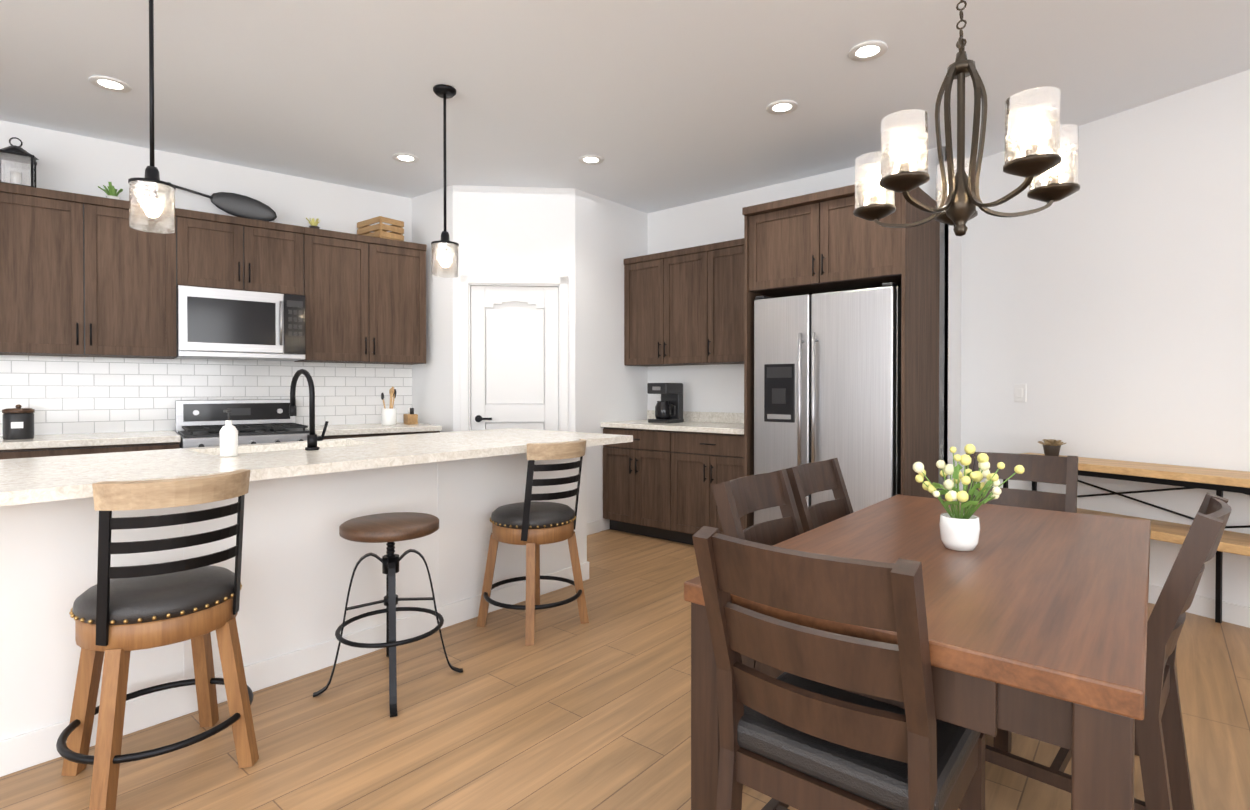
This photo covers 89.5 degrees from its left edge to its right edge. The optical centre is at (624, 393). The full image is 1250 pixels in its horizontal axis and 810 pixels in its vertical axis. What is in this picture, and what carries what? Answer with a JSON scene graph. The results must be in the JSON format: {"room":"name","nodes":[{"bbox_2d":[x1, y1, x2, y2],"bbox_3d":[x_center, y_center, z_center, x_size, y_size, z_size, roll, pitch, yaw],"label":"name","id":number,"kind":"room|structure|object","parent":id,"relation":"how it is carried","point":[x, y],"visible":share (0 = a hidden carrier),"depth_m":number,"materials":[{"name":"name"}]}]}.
{"room":"dining room and kitchen","nodes":[
{"label":"dining room and kitchen","id":0,"kind":"room"},
{"bbox_2d":[0,120,411,435],"bbox_3d":[-4.643,-0.227,3.108,7.200,2.800,0.128,0,1,-39],"label":"wall","id":1,"kind":"structure","parent":0,"point":[67,395],"depth_m":4.29,"materials":[{"name":"white paint"}]},
{"bbox_2d":[0,182,426,364],"bbox_3d":[-3.371,-0.707,3.804,4.332,0.950,0.361,0,1,-39],"label":"upper cabinet","id":2,"kind":"object","parent":1,"relation":"attached to","point":[82,275],"visible":0.83,"depth_m":4.00,"materials":[{"name":"brown wood"}]},
{"bbox_2d":[0,137,38,186],"bbox_3d":[-3.557,-1.339,3.679,0.199,0.314,0.199,0,1,40],"label":"lantern","id":3,"kind":"object","parent":2,"relation":"on","point":[16,154],"visible":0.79,"depth_m":3.66,"materials":[{"name":"black metal"}]},
{"bbox_2d":[98,182,122,199],"bbox_3d":[-3.241,-1.252,3.961,0.122,0.136,0.125,0,1,40],"label":"potted plant","id":4,"kind":"object","parent":2,"relation":"on","point":[111,192],"visible":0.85,"depth_m":3.94,"materials":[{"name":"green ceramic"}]},
{"bbox_2d":[168,182,276,220],"bbox_3d":[-2.770,-1.314,4.347,0.645,0.199,0.033,0,1,-27],"label":"spoon","id":5,"kind":"object","parent":2,"relation":"on","point":[238,205],"visible":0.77,"depth_m":4.38,"materials":[{"name":"black plastic"}]},
{"bbox_2d":[177,285,305,360],"bbox_3d":[-2.642,-0.467,4.342,0.732,0.450,0.457,0,1,-39],"label":"over-the-range microwave","id":6,"kind":"object","parent":2,"relation":"attached to","point":[223,324],"visible":0.98,"depth_m":4.18,"materials":[{"name":"silver metal"}]},
{"bbox_2d":[306,218,319,228],"bbox_3d":[-2.320,-1.250,4.677,0.132,0.119,0.101,0,1,40],"label":"potted plant","id":7,"kind":"object","parent":2,"relation":"on","point":[313,223],"visible":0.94,"depth_m":4.66,"materials":[{"name":"grey"}]},
{"bbox_2d":[357,216,403,240],"bbox_3d":[-1.933,-1.274,4.980,0.330,0.161,0.210,0,1,37],"label":"crate","id":8,"kind":"object","parent":2,"relation":"on","point":[379,230],"visible":0.83,"depth_m":4.89,"materials":[{"name":"brown wood"}]},
{"bbox_2d":[411,185,452,431],"bbox_3d":[-1.546,-0.243,5.182,0.564,2.800,0.120,0,1,40],"label":"wall","id":9,"kind":"structure","parent":0,"point":[432,390],"depth_m":5.11,"materials":[{"name":"white paint"}]},
{"bbox_2d":[453,185,574,431],"bbox_3d":[-0.882,-0.242,5.061,0.962,2.800,0.100,0,0,-5],"label":"wall","id":10,"kind":"structure","parent":0,"point":[517,231],"depth_m":5.00,"materials":[{"name":"white paint"}]},
{"bbox_2d":[460,275,567,430],"bbox_3d":[-0.880,0.110,5.047,0.850,2.095,0.133,0,0,-5],"label":"door","id":11,"kind":"structure","parent":10,"relation":"attached to","point":[514,365],"depth_m":5.04,"materials":[{"name":"white paint"}]},
{"bbox_2d":[575,189,647,530],"bbox_3d":[-0.102,-0.246,5.482,0.100,2.800,1.040,0,1,40],"label":"wall","id":12,"kind":"structure","parent":0,"point":[610,237],"depth_m":5.29,"materials":[{"name":"white paint"}]},
{"bbox_2d":[587,520,599,534],"bbox_3d":[-0.327,1.107,5.153,0.034,0.100,0.329,0,1,40],"label":"baseboard","id":13,"kind":"structure","parent":12,"relation":"attached to","point":[593,527],"depth_m":5.21,"materials":[{"name":"white paint"}]},
{"bbox_2d":[0,529,1249,809],"bbox_3d":[-0.870,1.212,2.114,11.000,0.060,9.800,0,1,40],"label":"floor","id":14,"kind":"structure","parent":0,"point":[568,711],"depth_m":2.22,"materials":[{"name":"brown wood"}]},
{"bbox_2d":[56,469,258,809],"bbox_3d":[-1.448,0.713,1.976,0.535,0.945,0.498,0,1,40],"label":"bar stool","id":15,"kind":"object","parent":14,"relation":"on","point":[118,614],"visible":1,"depth_m":1.84,"materials":[{"name":"brown wood"}]},
{"bbox_2d":[0,431,439,458],"bbox_3d":[-3.284,0.731,3.707,4.332,0.875,0.641,0,1,-39],"label":"base cabinet","id":16,"kind":"object","parent":14,"relation":"on","point":[29,453],"depth_m":3.58,"materials":[{"name":"brown wood"}]},
{"bbox_2d":[0,423,441,449],"bbox_3d":[-3.287,0.273,3.708,4.333,0.039,0.636,0,1,-39],"label":"countertop","id":17,"kind":"structure","parent":16,"relation":"on","point":[88,439],"depth_m":3.76,"materials":[{"name":"stone"}]},
{"bbox_2d":[2,404,34,439],"bbox_3d":[-3.421,0.157,3.555,0.137,0.195,0.134,0,1,40],"label":"jar","id":18,"kind":"object","parent":17,"relation":"on","point":[18,421],"visible":1,"depth_m":3.51,"materials":[{"name":"black plastic"}]},
{"bbox_2d":[381,387,396,425],"bbox_3d":[-1.821,0.093,4.869,0.122,0.300,0.110,0,1,40],"label":"utensil crock","id":19,"kind":"object","parent":17,"relation":"on","point":[389,416],"visible":1,"depth_m":4.84,"materials":[{"name":"white ceramic"}]},
{"bbox_2d":[404,408,417,424],"bbox_3d":[-1.704,0.177,5.010,0.080,0.130,0.100,0,1,-39],"label":"caddy","id":20,"kind":"object","parent":17,"relation":"on","point":[410,417],"visible":1,"depth_m":4.97,"materials":[{"name":"brown wood"}]},
{"bbox_2d":[175,399,308,447],"bbox_3d":[-2.554,0.604,4.241,0.728,1.120,0.711,0,1,-39],"label":"range","id":21,"kind":"object","parent":14,"relation":"on","point":[199,423],"visible":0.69,"depth_m":4.29,"materials":[{"name":"silver metal"}]},
{"bbox_2d":[0,448,588,776],"bbox_3d":[-1.575,0.737,2.978,0.802,0.876,3.244,0,1,40],"label":"kitchen island","id":22,"kind":"object","parent":14,"relation":"on","point":[301,556],"depth_m":2.57,"materials":[{"name":"white paint"}]},
{"bbox_2d":[0,428,631,507],"bbox_3d":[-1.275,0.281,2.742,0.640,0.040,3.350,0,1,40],"label":"island countertop","id":23,"kind":"structure","parent":22,"relation":"on","point":[18,486],"depth_m":2.45,"materials":[{"name":"beige stone"}]},
{"bbox_2d":[219,410,237,456],"bbox_3d":[-1.665,0.165,2.644,0.078,0.193,0.066,0,1,40],"label":"soap dispenser","id":24,"kind":"object","parent":23,"relation":"on","point":[228,433],"visible":1,"depth_m":2.62,"materials":[{"name":"white"}]},
{"bbox_2d":[212,444,335,455],"bbox_3d":[-1.649,0.393,3.090,0.392,0.213,0.772,0,1,40],"label":"sink","id":25,"kind":"object","parent":23,"relation":"in","point":[318,445],"depth_m":3.18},
{"bbox_2d":[289,369,328,449],"bbox_3d":[-1.514,0.070,2.998,0.256,0.377,0.097,0,1,40],"label":"gooseneck faucet","id":26,"kind":"object","parent":23,"relation":"on","point":[313,438],"visible":1,"depth_m":2.92,"materials":[{"name":"black metal"}]},
{"bbox_2d":[313,512,462,716],"bbox_3d":[-0.950,0.845,2.558,0.422,0.660,0.422,0,1,23],"label":"bar stool","id":27,"kind":"object","parent":14,"relation":"on","point":[390,529],"visible":0.98,"depth_m":2.47,"materials":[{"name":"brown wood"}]},
{"bbox_2d":[477,439,588,645],"bbox_3d":[-0.453,0.703,3.196,0.535,0.945,0.498,0,1,40],"label":"bar stool","id":28,"kind":"object","parent":14,"relation":"on","point":[535,524],"visible":1,"depth_m":3.04,"materials":[{"name":"brown wood"}]},
{"bbox_2d":[603,427,743,544],"bbox_3d":[0.536,0.720,5.067,1.412,0.875,0.641,0,1,40],"label":"base cabinet","id":29,"kind":"object","parent":14,"relation":"on","point":[657,483],"visible":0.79,"depth_m":4.88,"materials":[{"name":"brown wood"}]},
{"bbox_2d":[601,410,743,434],"bbox_3d":[0.541,0.219,5.070,1.414,0.124,0.642,0,1,40],"label":"countertop","id":30,"kind":"structure","parent":29,"relation":"on","point":[718,422],"depth_m":5.12,"materials":[{"name":"stone"}]},
{"bbox_2d":[647,383,683,422],"bbox_3d":[0.345,0.075,5.256,0.218,0.330,0.254,0,1,40],"label":"coffee maker","id":31,"kind":"object","parent":30,"relation":"on","point":[669,407],"visible":1,"depth_m":5.20,"materials":[{"name":"black plastic"}]},
{"bbox_2d":[711,469,803,677],"bbox_3d":[0.618,0.728,1.948,0.575,0.914,0.435,0,1,40],"label":"dining chair","id":32,"kind":"object","parent":14,"relation":"on","point":[737,499],"visible":0.19,"depth_m":2.10,"materials":[{"name":"brown wood"}]},
{"bbox_2d":[786,458,853,532],"bbox_3d":[0.924,0.725,2.312,0.575,0.914,0.435,0,1,40],"label":"dining chair","id":33,"kind":"object","parent":14,"relation":"on","point":[806,479],"visible":0.23,"depth_m":2.49,"materials":[{"name":"brown wood"}]},
{"bbox_2d":[754,282,901,524],"bbox_3d":[1.421,0.255,4.205,0.910,1.820,0.777,0,1,40],"label":"fridge","id":34,"kind":"object","parent":14,"relation":"on","point":[827,375],"visible":0.69,"depth_m":3.89,"materials":[{"name":"silver metal"}]},
{"bbox_2d":[692,526,984,809],"bbox_3d":[0.478,0.733,1.363,0.435,0.914,0.575,0,1,40],"label":"dining chair","id":35,"kind":"object","parent":14,"relation":"on","point":[799,733],"visible":0.98,"depth_m":1.20,"materials":[{"name":"brown wood"}]},
{"bbox_2d":[742,183,939,528],"bbox_3d":[1.439,-0.046,4.223,1.040,2.420,0.777,0,1,40],"label":"tall cabinet","id":36,"kind":"object","parent":14,"relation":"on","point":[825,241],"visible":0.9,"depth_m":3.94,"materials":[{"name":"brown wood"}]},
{"bbox_2d":[684,495,1150,809],"bbox_3d":[0.941,0.804,1.769,0.810,0.760,1.550,0,1,40],"label":"dining table","id":37,"kind":"object","parent":14,"relation":"on","point":[1037,620],"visible":0.81,"depth_m":1.26,"materials":[{"name":"brown wood"}]},
{"bbox_2d":[913,444,1024,550],"bbox_3d":[0.949,0.282,1.732,0.260,0.284,0.240,0,1,40],"label":"potted plant","id":38,"kind":"object","parent":37,"relation":"on","point":[959,528],"visible":1,"depth_m":1.70,"materials":[{"name":"white ceramic"}]},
{"bbox_2d":[964,451,1077,512],"bbox_3d":[1.610,0.723,2.640,0.435,0.914,0.575,0,1,40],"label":"dining chair","id":39,"kind":"object","parent":14,"relation":"on","point":[1052,469],"visible":0.1,"depth_m":2.77,"materials":[{"name":"brown wood"}]},
{"bbox_2d":[959,493,1231,809],"bbox_3d":[1.293,0.730,1.760,0.435,0.914,0.575,0,1,-45],"label":"dining chair","id":40,"kind":"object","parent":14,"relation":"on","point":[1160,743],"visible":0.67,"depth_m":1.51,"materials":[{"name":"brown wood"}]},
{"bbox_2d":[1003,453,1249,622],"bbox_3d":[2.907,0.781,3.155,0.360,0.785,1.900,0,1,-28],"label":"console table","id":41,"kind":"object","parent":14,"relation":"on","point":[1219,481],"visible":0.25,"depth_m":3.22,"materials":[{"name":"brown wood"}]},
{"bbox_2d":[1038,439,1065,455],"bbox_3d":[2.575,0.329,3.801,0.143,0.105,0.147,0,1,40],"label":"succulent pot","id":42,"kind":"object","parent":41,"relation":"on","point":[1051,447],"visible":0.94,"depth_m":3.77,"materials":[{"name":"grey"}]},
{"bbox_2d":[0,0,1249,212],"bbox_3d":[-0.870,-1.648,2.090,11.000,0.060,9.800,0,1,40],"label":"ceiling","id":43,"kind":"structure","parent":0,"point":[658,104],"depth_m":3.24,"materials":[{"name":"white paint"}]},
{"bbox_2d":[89,75,131,92],"bbox_3d":[-2.698,-1.623,3.303,0.176,0.009,0.176,0,1,40],"label":"recessed light","id":44,"kind":"object","parent":43,"relation":"in","point":[110,84],"visible":1,"depth_m":3.30,"materials":[{"name":"white paint"}]},
{"bbox_2d":[128,0,175,233],"bbox_3d":[-1.796,-1.123,2.391,0.144,0.995,0.144,0,1,40],"label":"pendant light","id":45,"kind":"object","parent":43,"relation":"hanging from","point":[152,184],"visible":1,"depth_m":2.38,"materials":[{"name":"white glass"}]},
{"bbox_2d":[392,153,418,162],"bbox_3d":[-1.518,-1.631,4.363,0.176,0.009,0.176,0,1,40],"label":"recessed light","id":46,"kind":"object","parent":43,"relation":"in","point":[405,157],"visible":0.98,"depth_m":4.36,"materials":[{"name":"white paint"}]},
{"bbox_2d":[431,84,458,277],"bbox_3d":[-0.965,-1.131,3.378,0.144,0.995,0.144,0,1,40],"label":"pendant light","id":47,"kind":"object","parent":43,"relation":"hanging from","point":[444,243],"visible":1,"depth_m":3.36,"materials":[{"name":"white glass"}]},
{"bbox_2d":[578,155,603,164],"bbox_3d":[-0.237,-1.632,4.394,0.176,0.009,0.176,0,1,40],"label":"recessed light","id":48,"kind":"object","parent":43,"relation":"in","point":[591,159],"visible":0.96,"depth_m":4.39,"materials":[{"name":"white paint"}]},
{"bbox_2d":[766,100,797,114],"bbox_3d":[0.891,-1.625,3.576,0.176,0.009,0.176,0,1,40],"label":"recessed light","id":49,"kind":"object","parent":43,"relation":"in","point":[780,107],"visible":1,"depth_m":3.57,"materials":[{"name":"white paint"}]},
{"bbox_2d":[848,40,887,61],"bbox_3d":[1.148,-1.620,2.980,0.176,0.009,0.176,0,1,40],"label":"recessed light","id":50,"kind":"object","parent":43,"relation":"in","point":[868,50],"visible":0.98,"depth_m":2.98,"materials":[{"name":"white paint"}]},
{"bbox_2d":[853,0,1079,235],"bbox_3d":[0.916,-1.025,1.754,0.557,1.180,0.570,0,1,40],"label":"dining chandelier","id":51,"kind":"object","parent":43,"relation":"hanging from","point":[958,202],"visible":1,"depth_m":1.68,"materials":[{"name":"white glass"}]},
{"bbox_2d":[648,146,948,498],"bbox_3d":[1.153,-0.242,5.040,2.590,2.800,0.100,0,1,40],"label":"wall","id":52,"kind":"structure","parent":0,"point":[713,388],"depth_m":5.27,"materials":[{"name":"white paint"}]},
{"bbox_2d":[624,238,743,366],"bbox_3d":[0.626,-0.708,5.163,1.412,0.930,0.361,0,1,40],"label":"upper cabinet","id":53,"kind":"object","parent":52,"relation":"attached to","point":[684,307],"visible":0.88,"depth_m":5.09,"materials":[{"name":"brown wood"}]},
{"bbox_2d":[929,146,961,500],"bbox_3d":[2.257,-0.237,4.417,0.100,2.800,0.570,0,1,40],"label":"wall","id":54,"kind":"structure","parent":0,"point":[953,241],"depth_m":4.32,"materials":[{"name":"white paint"}]},
{"bbox_2d":[960,69,1249,606],"bbox_3d":[3.558,-0.221,2.473,0.100,2.800,4.700,0,1,-28],"label":"wall","id":55,"kind":"structure","parent":0,"point":[1105,311],"depth_m":3.60,"materials":[{"name":"white paint"}]},
{"bbox_2d":[1014,384,1025,401],"bbox_3d":[2.605,-0.005,4.154,0.013,0.120,0.075,0,1,-28],"label":"switch plate","id":56,"kind":"object","parent":55,"relation":"attached to","point":[1019,392],"visible":1,"depth_m":4.15,"materials":[{"name":"white plastic"}]},
{"bbox_2d":[1148,584,1249,627],"bbox_3d":[3.507,1.129,2.458,4.363,0.100,1.774,0,1,40],"label":"baseboard","id":57,"kind":"structure","parent":55,"relation":"attached to","point":[1236,614],"depth_m":3.28,"materials":[{"name":"white paint"}]}
]}

